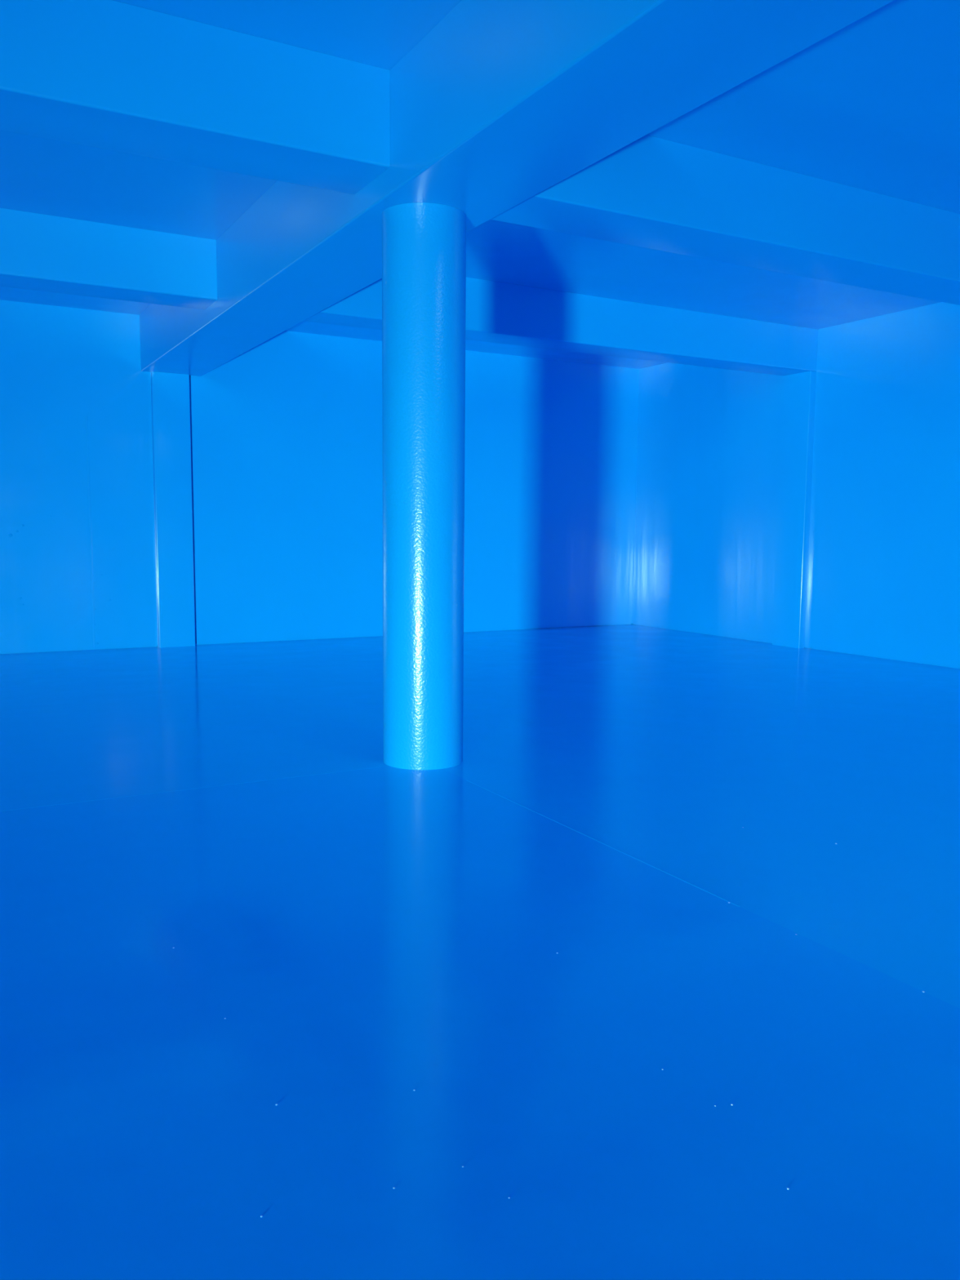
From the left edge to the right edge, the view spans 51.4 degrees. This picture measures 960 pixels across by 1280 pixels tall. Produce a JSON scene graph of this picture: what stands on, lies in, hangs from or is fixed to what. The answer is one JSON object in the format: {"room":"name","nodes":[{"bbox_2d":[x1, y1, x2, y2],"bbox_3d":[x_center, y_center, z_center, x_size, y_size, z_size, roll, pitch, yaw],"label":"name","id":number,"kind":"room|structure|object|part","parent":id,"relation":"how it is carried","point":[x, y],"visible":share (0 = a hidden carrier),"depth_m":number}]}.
{"room":"empty basement room","nodes":[
{"label":"empty basement room","id":0,"kind":"room"},
{"bbox_2d":[0,299,639,653],"bbox_3d":[-3.174,-1.589,10.249,11.815,3.306,0.212,-3,7,-29],"label":"wall","id":1,"kind":"structure","parent":0,"point":[286,433],"depth_m":10.70},
{"bbox_2d":[150,371,195,647],"bbox_3d":[-3.123,-1.306,10.166,0.370,2.760,0.059,-3,7,-29],"label":"pilaster","id":2,"kind":"object","parent":1,"relation":"attached to","point":[170,392],"visible":1,"depth_m":10.13},
{"bbox_2d":[0,624,959,1279],"bbox_3d":[-0.297,0.734,5.274,12.215,0.203,12.105,-3,7,-29],"label":"floor","id":3,"kind":"structure","parent":0,"point":[659,979],"depth_m":2.77},
{"bbox_3d":[-4.427,0.481,6.399,6.110,0.004,6.085,-3,7,-29],"label":"panel","id":4,"kind":"part","parent":3,"relation":"part of"},
{"bbox_2d":[382,202,466,769],"bbox_3d":[-0.289,-0.736,5.112,0.420,2.760,0.420,-3,7,-29],"label":"round column","id":5,"kind":"structure","parent":3,"relation":"on","point":[424,244],"depth_m":4.94},
{"bbox_3d":[0.910,0.205,9.356,6.105,0.004,6.085,-3,7,-29],"label":"panel","id":6,"kind":"part","parent":3,"relation":"part of"},
{"bbox_3d":[3.852,0.797,4.100,6.105,0.004,6.020,-3,7,-29],"label":"panel","id":7,"kind":"part","parent":3,"relation":"part of"},
{"bbox_2d":[0,0,959,368],"bbox_3d":[-0.269,-2.751,4.897,12.215,0.200,12.105,-3,7,-29],"label":"ceiling","id":8,"kind":"structure","parent":0,"point":[873,104],"depth_m":5.69},
{"bbox_2d":[0,208,217,309],"bbox_3d":[-4.478,-2.601,6.112,5.621,0.425,0.386,-3,7,-29],"label":"cross beam","id":9,"kind":"structure","parent":8,"relation":"attached to","point":[42,252],"depth_m":6.96},
{"bbox_2d":[0,0,390,194],"bbox_3d":[-2.981,-2.300,3.438,5.621,0.425,0.450,-3,7,-29],"label":"cross beam","id":10,"kind":"structure","parent":8,"relation":"attached to","point":[107,74],"depth_m":4.22},
{"bbox_2d":[139,0,894,376],"bbox_3d":[-0.260,-2.380,4.944,0.598,0.545,11.704,-3,7,-29],"label":"ceiling beam","id":11,"kind":"structure","parent":8,"relation":"attached to","point":[500,103],"depth_m":4.04},
{"bbox_2d":[303,276,817,375],"bbox_3d":[0.946,-2.882,9.116,5.593,0.425,0.386,-3,7,-29],"label":"cross beam","id":12,"kind":"structure","parent":8,"relation":"attached to","point":[496,312],"depth_m":9.08},
{"bbox_2d":[490,134,959,305],"bbox_3d":[2.443,-2.580,6.442,5.593,0.425,0.450,-3,7,-29],"label":"cross beam","id":13,"kind":"structure","parent":8,"relation":"attached to","point":[651,192],"depth_m":5.78},
{"bbox_2d":[631,302,959,668],"bbox_3d":[4.918,-1.290,8.080,0.200,3.306,11.905,-3,7,-29],"label":"wall","id":14,"kind":"structure","parent":0,"point":[883,574],"depth_m":10.20},
{"bbox_2d":[772,371,816,648],"bbox_3d":[3.341,-1.363,10.628,0.081,2.879,0.386,-3,7,-29],"label":"pilaster","id":15,"kind":"object","parent":14,"relation":"attached to","point":[798,389],"visible":1,"depth_m":10.58}
]}

